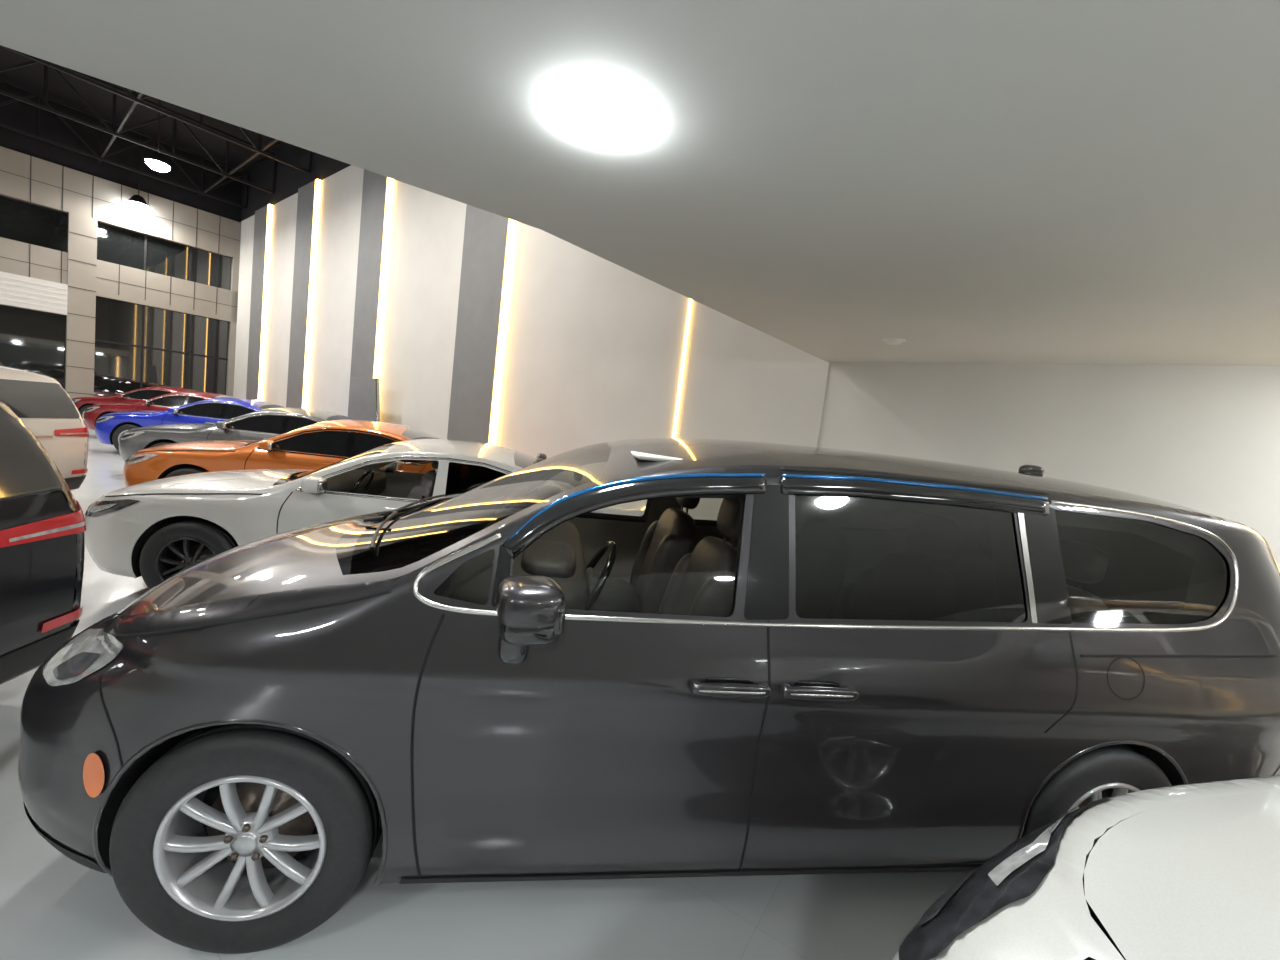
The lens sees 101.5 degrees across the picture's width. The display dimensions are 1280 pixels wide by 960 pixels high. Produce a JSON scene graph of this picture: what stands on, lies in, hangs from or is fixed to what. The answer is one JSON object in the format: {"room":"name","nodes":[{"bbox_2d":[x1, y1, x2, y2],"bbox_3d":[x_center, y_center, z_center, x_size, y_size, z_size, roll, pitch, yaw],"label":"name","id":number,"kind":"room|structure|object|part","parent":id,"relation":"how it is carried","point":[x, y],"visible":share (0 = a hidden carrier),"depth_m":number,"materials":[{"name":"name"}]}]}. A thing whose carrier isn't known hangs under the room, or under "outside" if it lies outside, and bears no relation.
{"room":"car showroom","nodes":[
{"label":"car showroom","id":0,"kind":"room"},
{"bbox_2d":[0,81,242,399],"bbox_3d":[-21.692,-6.461,10.615,16.459,9.300,15.139,6,5,-9],"label":"facade","id":1,"kind":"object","parent":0,"point":[101,295],"depth_m":16.54,"materials":[{"name":"beige tile"}]},
{"bbox_2d":[0,47,285,170],"bbox_3d":[-7.190,-8.484,-0.680,36.134,0.100,22.300,11,7,38],"label":"roof truss","id":2,"kind":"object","parent":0,"point":[31,77],"depth_m":15.28,"materials":[{"name":"black metal"}]},
{"bbox_2d":[128,134,148,210],"bbox_3d":[-15.734,-9.684,16.429,0.480,2.280,0.480,6,5,-9],"label":"lamp","id":3,"kind":"object","parent":2,"relation":"hanging from","point":[138,202],"visible":0.99,"depth_m":16.40,"materials":[{"name":"metal"}]},
{"bbox_2d":[128,201,148,210],"bbox_3d":[-15.857,-8.635,16.524,0.480,0.160,0.480,6,5,-9],"label":"diffuser","id":4,"kind":"object","parent":3,"relation":"attached to","point":[139,205],"depth_m":16.42,"materials":[{"name":"white plastic"}]},
{"bbox_2d":[145,99,170,171],"bbox_3d":[-12.051,-8.950,13.107,0.480,2.280,0.480,6,5,-9],"label":"lamp","id":5,"kind":"object","parent":2,"relation":"hanging from","point":[157,161],"visible":0.98,"depth_m":13.09,"materials":[{"name":"metal"}]},
{"bbox_2d":[145,159,170,171],"bbox_3d":[-12.175,-7.902,13.202,0.480,0.160,0.480,6,5,-9],"label":"diffuser","id":6,"kind":"object","parent":5,"relation":"attached to","point":[162,166],"depth_m":13.09,"materials":[{"name":"white plastic"}]},
{"bbox_2d":[241,143,349,220],"bbox_3d":[-2.623,-7.978,9.703,20.463,1.700,22.277,6,5,-9],"label":"wall strip","id":7,"kind":"object","parent":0,"point":[288,179],"depth_m":16.25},
{"bbox_2d":[0,427,970,959],"bbox_3d":[-8.283,0.814,0.162,36.134,0.100,22.300,11,7,38],"label":"floor","id":8,"kind":"structure","parent":0,"point":[53,906],"depth_m":1.86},
{"bbox_2d":[0,401,86,684],"bbox_3d":[-4.963,0.185,1.536,4.611,1.670,2.145,6,5,-9],"label":"suv","id":9,"kind":"object","parent":8,"relation":"on","point":[43,525],"visible":0.98,"depth_m":2.43,"materials":[{"name":"paint"}]},
{"bbox_2d":[0,365,88,490],"bbox_3d":[-8.855,-0.619,5.245,4.611,1.690,2.145,6,5,-9],"label":"suv","id":10,"kind":"object","parent":8,"relation":"on","point":[44,406],"visible":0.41,"depth_m":5.95,"materials":[{"name":"paint"}]},
{"bbox_3d":[-6.605,-0.303,5.626,0.007,0.120,0.520,6,5,-9],"label":"number plate","id":11,"kind":"part","parent":10,"relation":"part of","materials":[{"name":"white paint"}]},
{"bbox_2d":[54,424,88,436],"bbox_3d":[-6.928,-0.610,6.192,0.488,0.151,0.596,6,5,-9],"label":"tail light","id":12,"kind":"object","parent":10,"relation":"attached to","point":[60,430],"depth_m":6.14,"materials":[{"name":"red plastic"}]},
{"bbox_2d":[72,386,195,422],"bbox_3d":[-14.898,-2.212,16.301,4.211,1.455,2.105,6,5,-9],"label":"sedan","id":13,"kind":"object","parent":8,"relation":"on","point":[82,403],"visible":0.17,"depth_m":15.40,"materials":[{"name":"paint"}]},
{"bbox_2d":[117,393,125,397],"bbox_3d":[-15.150,-2.465,15.286,0.165,0.140,0.241,6,5,-9],"label":"mirror","id":14,"kind":"object","parent":13,"relation":"attached to","point":[119,395],"depth_m":15.22,"materials":[{"name":"red paint"}]},
{"bbox_3d":[-14.827,-2.558,15.473,0.880,0.312,0.157,6,5,-9],"label":"glass","id":15,"kind":"part","parent":13,"relation":"part of","materials":[{"name":"black glass"}]},
{"bbox_3d":[-14.366,-2.513,15.553,1.940,0.370,0.190,6,5,-9],"label":"window trim","id":16,"kind":"part","parent":13,"relation":"part of","materials":[{"name":"red metal"}]},
{"bbox_3d":[-13.917,-2.466,15.624,0.872,0.313,0.158,6,5,-9],"label":"glass","id":17,"kind":"part","parent":13,"relation":"part of","materials":[{"name":"black glass"}]},
{"bbox_2d":[84,391,234,429],"bbox_3d":[-12.181,-1.700,14.181,4.161,1.455,2.105,6,5,-9],"label":"sedan","id":18,"kind":"object","parent":8,"relation":"on","point":[92,413],"visible":0.22,"depth_m":13.27,"materials":[{"name":"paint"}]},
{"bbox_2d":[141,399,150,404],"bbox_3d":[-12.427,-1.953,13.167,0.165,0.140,0.241,6,5,-9],"label":"mirror","id":19,"kind":"object","parent":18,"relation":"attached to","point":[144,402],"depth_m":13.10,"materials":[{"name":"red paint"}]},
{"bbox_3d":[-12.108,-2.046,13.353,0.870,0.312,0.157,6,5,-9],"label":"glass","id":20,"kind":"part","parent":18,"relation":"part of","materials":[{"name":"black glass"}]},
{"bbox_3d":[-11.652,-2.002,13.431,1.917,0.370,0.190,6,5,-9],"label":"window trim","id":21,"kind":"part","parent":18,"relation":"part of","materials":[{"name":"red metal"}]},
{"bbox_3d":[-11.210,-1.955,13.502,0.862,0.313,0.158,6,5,-9],"label":"glass","id":22,"kind":"part","parent":18,"relation":"part of","materials":[{"name":"black glass"}]},
{"bbox_2d":[95,397,282,450],"bbox_3d":[-9.473,-1.180,11.958,4.361,1.455,2.105,6,5,-9],"label":"sedan","id":23,"kind":"object","parent":8,"relation":"on","point":[109,428],"visible":0.27,"depth_m":11.04,"materials":[{"name":"paint"}]},
{"bbox_2d":[168,408,179,414],"bbox_3d":[-9.740,-1.435,10.940,0.165,0.140,0.241,6,5,-9],"label":"mirror","id":24,"kind":"object","parent":23,"relation":"attached to","point":[172,411],"depth_m":10.87,"materials":[{"name":"blue paint"}]},
{"bbox_3d":[-9.405,-1.527,11.129,0.912,0.313,0.157,6,5,-9],"label":"glass","id":25,"kind":"part","parent":23,"relation":"part of","materials":[{"name":"black glass"}]},
{"bbox_3d":[-8.927,-1.480,11.211,2.008,0.370,0.190,6,5,-9],"label":"window trim","id":26,"kind":"part","parent":23,"relation":"part of","materials":[{"name":"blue metal"}]},
{"bbox_3d":[-8.463,-1.431,11.285,0.904,0.313,0.158,6,5,-9],"label":"glass","id":27,"kind":"part","parent":23,"relation":"part of","materials":[{"name":"black glass"}]},
{"bbox_2d":[119,407,354,461],"bbox_3d":[-6.635,-0.643,9.706,4.511,1.455,2.105,6,5,-9],"label":"sedan","id":28,"kind":"object","parent":8,"relation":"on","point":[260,425],"visible":0.23,"depth_m":8.80,"materials":[{"name":"silver paint"}]},
{"bbox_2d":[216,421,229,429],"bbox_3d":[-6.917,-0.899,8.686,0.165,0.140,0.241,6,5,-9],"label":"mirror","id":29,"kind":"object","parent":28,"relation":"attached to","point":[222,425],"depth_m":8.61,"materials":[{"name":"silver paint"}]},
{"bbox_3d":[-6.570,-0.990,8.877,0.944,0.313,0.158,6,5,-9],"label":"glass","id":30,"kind":"part","parent":28,"relation":"part of","materials":[{"name":"black glass"}]},
{"bbox_3d":[-6.075,-0.941,8.962,2.077,0.370,0.190,6,5,-9],"label":"window trim","id":31,"kind":"part","parent":28,"relation":"part of","materials":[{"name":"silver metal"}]},
{"bbox_3d":[-5.595,-0.891,9.038,0.935,0.313,0.158,6,5,-9],"label":"glass","id":32,"kind":"part","parent":28,"relation":"part of","materials":[{"name":"black glass"}]},
{"bbox_2d":[123,419,462,486],"bbox_3d":[-4.273,-0.160,7.446,4.611,1.455,2.105,6,5,-9],"label":"sedan","id":33,"kind":"object","parent":8,"relation":"on","point":[316,446],"visible":0.37,"depth_m":6.55,"materials":[{"name":"paint"}]},
{"bbox_2d":[259,440,275,451],"bbox_3d":[-4.566,-0.418,6.424,0.165,0.140,0.241,6,5,-9],"label":"mirror","id":34,"kind":"object","parent":33,"relation":"attached to","point":[264,445],"depth_m":6.34,"materials":[{"name":"orange paint"}]},
{"bbox_3d":[-4.211,-0.508,6.616,0.965,0.313,0.158,6,5,-9],"label":"glass","id":35,"kind":"part","parent":33,"relation":"part of","materials":[{"name":"black glass"}]},
{"bbox_3d":[-3.705,-0.458,6.703,2.123,0.370,0.190,6,5,-9],"label":"window trim","id":36,"kind":"part","parent":33,"relation":"part of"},
{"bbox_3d":[-3.214,-0.406,6.781,0.956,0.314,0.158,6,5,-9],"label":"glass","id":37,"kind":"part","parent":33,"relation":"part of","materials":[{"name":"black glass"}]},
{"bbox_2d":[350,377,379,421],"bbox_3d":[-6.307,-1.209,11.999,1.355,2.256,0.262,11,7,38],"label":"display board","id":38,"kind":"object","parent":8,"relation":"on","point":[365,392],"visible":0.43,"depth_m":11.83,"materials":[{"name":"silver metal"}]},
{"bbox_2d":[85,439,646,588],"bbox_3d":[-2.190,0.304,5.029,4.611,1.455,2.105,6,5,-9],"label":"sedan","id":39,"kind":"object","parent":8,"relation":"on","point":[153,530],"visible":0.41,"depth_m":4.05,"materials":[{"name":"paint"}]},
{"bbox_2d":[301,477,327,494],"bbox_3d":[-2.482,0.046,4.007,0.165,0.140,0.241,6,5,-9],"label":"mirror","id":40,"kind":"object","parent":39,"relation":"attached to","point":[310,485],"depth_m":3.92,"materials":[{"name":"white paint"}]},
{"bbox_2d":[384,461,402,472],"bbox_3d":[-2.765,-0.153,5.840,0.165,0.140,0.241,6,5,-9],"label":"mirror","id":41,"kind":"object","parent":39,"relation":"attached to","point":[391,466],"depth_m":5.77,"materials":[{"name":"white paint"}]},
{"bbox_3d":[-1.622,0.006,4.286,2.123,0.370,0.190,6,5,-9],"label":"window trim","id":42,"kind":"part","parent":39,"relation":"part of","materials":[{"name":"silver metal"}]},
{"bbox_3d":[-1.923,0.233,4.676,0.170,0.660,0.480,19,3,-10],"label":"seat","id":43,"kind":"part","parent":39,"relation":"part of","materials":[{"name":"leather"}]},
{"bbox_3d":[-1.132,0.060,4.371,0.956,0.313,0.158,6,5,-9],"label":"glass","id":44,"kind":"part","parent":39,"relation":"part of","materials":[{"name":"black glass"}]},
{"bbox_2d":[18,438,1279,953],"bbox_3d":[0.342,0.629,2.738,5.104,1.810,2.427,6,5,-9],"label":"minivan","id":45,"kind":"object","parent":8,"relation":"on","point":[865,662],"visible":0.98,"depth_m":1.78,"materials":[{"name":"paint"}]},
{"bbox_3d":[-1.145,0.168,2.256,0.016,0.077,0.245,2,7,-45],"label":"wiper arm","id":46,"kind":"part","parent":45,"relation":"part of","materials":[{"name":"black plastic"}]},
{"bbox_3d":[-1.024,0.192,2.082,0.034,0.033,0.584,5,5,-18],"label":"wiper blade","id":47,"kind":"part","parent":45,"relation":"part of","materials":[{"name":"black plastic"}]},
{"bbox_3d":[-1.143,0.119,2.693,0.037,0.027,0.614,7,5,1],"label":"wiper blade","id":48,"kind":"part","parent":45,"relation":"part of","materials":[{"name":"black plastic"}]},
{"bbox_2d":[521,540,575,577],"bbox_3d":[-0.377,0.329,2.167,0.220,0.100,0.420,6,5,-9],"label":"mirror","id":49,"kind":"object","parent":45,"relation":"attached to","point":[551,559],"depth_m":2.02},
{"bbox_2d":[554,603,565,634],"bbox_3d":[-0.244,0.375,1.490,0.040,0.100,0.160,5,5,-21],"label":"mirror glass","id":50,"kind":"object","parent":45,"relation":"attached to","point":[559,608],"depth_m":1.42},
{"bbox_3d":[0.688,0.506,3.634,3.342,1.264,0.184,6,5,-9],"label":"trim","id":51,"kind":"part","parent":45,"relation":"part of","materials":[{"name":"black plastic"}]},
{"bbox_3d":[0.141,0.495,3.120,0.170,0.660,0.480,19,3,-10],"label":"seat","id":52,"kind":"part","parent":45,"relation":"part of","materials":[{"name":"leather"}]},
{"bbox_3d":[0.323,1.388,1.839,2.217,0.020,0.007,6,5,-9],"label":"sill trim","id":53,"kind":"part","parent":45,"relation":"part of","materials":[{"name":"black plastic"}]},
{"bbox_3d":[0.179,0.666,1.676,0.035,0.040,0.040,6,5,-9],"label":"handle mount","id":54,"kind":"part","parent":45,"relation":"part of","materials":[{"name":"paint"}]},
{"bbox_3d":[0.269,0.585,2.294,0.170,0.660,0.480,19,3,-10],"label":"seat","id":55,"kind":"part","parent":45,"relation":"part of","materials":[{"name":"leather"}]},
{"bbox_3d":[0.295,0.676,1.680,0.270,0.042,0.028,6,5,-9],"label":"door handle","id":56,"kind":"part","parent":45,"relation":"part of","materials":[{"name":"paint"}]},
{"bbox_3d":[0.405,0.689,1.713,0.035,0.040,0.040,6,5,-9],"label":"handle mount","id":57,"kind":"part","parent":45,"relation":"part of","materials":[{"name":"paint"}]},
{"bbox_3d":[0.483,0.697,1.726,0.035,0.040,0.040,6,5,-9],"label":"handle mount","id":58,"kind":"part","parent":45,"relation":"part of","materials":[{"name":"paint"}]},
{"bbox_3d":[0.599,0.707,1.731,0.270,0.042,0.028,6,5,-9],"label":"door handle","id":59,"kind":"part","parent":45,"relation":"part of","materials":[{"name":"paint"}]},
{"bbox_3d":[0.943,0.686,1.980,3.342,1.264,0.184,6,5,-9],"label":"trim","id":60,"kind":"part","parent":45,"relation":"part of","materials":[{"name":"silver metal"}]},
{"bbox_3d":[0.993,0.285,1.901,0.932,0.454,0.128,6,5,-9],"label":"glass sliding door","id":61,"kind":"part","parent":45,"relation":"part of","materials":[{"name":"black glass"}]},
{"bbox_3d":[1.980,0.821,2.583,0.170,0.660,0.480,19,3,-10],"label":"seat","id":62,"kind":"part","parent":45,"relation":"part of","materials":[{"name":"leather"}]},
{"bbox_3d":[2.110,0.509,2.509,0.012,0.120,0.012,6,5,-9],"label":"headrest post","id":63,"kind":"part","parent":45,"relation":"part of","materials":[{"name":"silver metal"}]},
{"bbox_3d":[2.753,0.839,3.132,0.200,1.445,1.508,6,5,-9],"label":"tail panel","id":64,"kind":"part","parent":45,"relation":"part of","materials":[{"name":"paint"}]},
{"bbox_2d":[891,775,1279,959],"bbox_3d":[2.794,1.204,0.695,4.611,1.610,2.142,6,5,-9],"label":"car","id":65,"kind":"object","parent":8,"relation":"on","point":[1188,871],"visible":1,"depth_m":1.02,"materials":[{"name":"paint"}]},
{"bbox_2d":[0,0,1279,365],"bbox_3d":[-1.429,-1.205,-1.579,20.050,0.300,13.465,6,5,-9],"label":"ceiling","id":66,"kind":"structure","parent":0,"point":[960,181],"depth_m":1.75,"materials":[{"name":"paint"}]},
{"bbox_2d":[557,87,644,142],"bbox_3d":[-0.128,-1.184,1.725,0.290,0.029,0.290,6,5,-9],"label":"recessed light","id":67,"kind":"object","parent":66,"relation":"in","point":[596,114],"depth_m":1.68,"materials":[{"name":"white plastic"}]},
{"bbox_2d":[881,338,905,344],"bbox_3d":[2.128,-1.161,4.396,0.188,0.030,0.188,6,5,-9],"label":"recessed light","id":68,"kind":"object","parent":66,"relation":"in","point":[892,341],"visible":1,"depth_m":4.35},
{"bbox_2d":[883,339,902,344],"bbox_3d":[2.128,-1.160,4.396,0.160,0.029,0.160,6,5,-9],"label":"diffuser","id":69,"kind":"object","parent":68,"relation":"attached to","point":[888,341],"depth_m":4.36,"materials":[{"name":"white plastic"}]},
{"bbox_2d":[233,165,1279,566],"bbox_3d":[-3.164,-3.378,10.120,30.000,7.600,0.250,11,7,38],"label":"wall","id":70,"kind":"structure","parent":0,"point":[593,351],"depth_m":6.87,"materials":[{"name":"white paint"}]},
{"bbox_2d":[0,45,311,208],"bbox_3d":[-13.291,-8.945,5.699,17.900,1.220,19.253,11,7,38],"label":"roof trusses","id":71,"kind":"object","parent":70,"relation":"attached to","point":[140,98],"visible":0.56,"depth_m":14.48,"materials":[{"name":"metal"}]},
{"bbox_2d":[246,205,267,399],"bbox_3d":[-12.903,-5.203,17.618,1.250,7.600,0.100,11,7,38],"label":"trim","id":72,"kind":"structure","parent":70,"relation":"attached to","point":[260,224],"depth_m":17.50,"materials":[{"name":"grey paint"}]},
{"bbox_2d":[258,204,272,400],"label":"lighting","id":73,"kind":"object","parent":70,"relation":"attached to","point":[270,207],"depth_m":17.07,"materials":[{"name":"white plastic"}]},
{"bbox_2d":[286,180,314,407],"bbox_3d":[-9.880,-4.630,15.222,1.250,7.600,0.100,11,7,38],"label":"trim","id":74,"kind":"structure","parent":70,"relation":"attached to","point":[305,204],"depth_m":15.10,"materials":[{"name":"grey paint"}]},
{"bbox_2d":[302,179,320,408],"label":"lighting","id":75,"kind":"object","parent":70,"relation":"attached to","point":[317,182],"depth_m":14.68,"materials":[{"name":"white plastic"}]},
{"bbox_2d":[348,169,386,417],"bbox_3d":[-6.555,-4.000,12.585,1.230,7.600,0.100,11,7,38],"label":"wall panel","id":76,"kind":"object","parent":70,"relation":"attached to","point":[374,184],"depth_m":12.46,"materials":[{"name":"grey paint"}]},
{"bbox_2d":[373,177,393,381],"label":"lighting","id":77,"kind":"object","parent":70,"relation":"attached to","point":[390,182],"depth_m":12.05,"materials":[{"name":"white plastic"}]},
{"bbox_2d":[447,204,508,443],"bbox_3d":[-2.959,-3.319,9.734,1.350,7.600,0.100,11,7,38],"label":"wall panel","id":78,"kind":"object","parent":70,"relation":"attached to","point":[485,232],"depth_m":9.72,"materials":[{"name":"grey paint"}]},
{"bbox_2d":[489,219,515,444],"label":"lighting","id":79,"kind":"object","parent":70,"relation":"attached to","point":[503,312],"depth_m":9.30,"materials":[{"name":"white plastic"}]},
{"bbox_2d":[672,298,691,437],"label":"lighting","id":80,"kind":"object","parent":70,"relation":"attached to","point":[690,300],"depth_m":6.97,"materials":[{"name":"white plastic"}]},
{"bbox_2d":[812,362,829,446],"bbox_3d":[1.915,0.051,5.914,0.050,2.750,0.020,11,7,38],"label":"trim","id":81,"kind":"structure","parent":70,"relation":"attached to","point":[826,365],"depth_m":5.83,"materials":[{"name":"white paint"}]}
]}

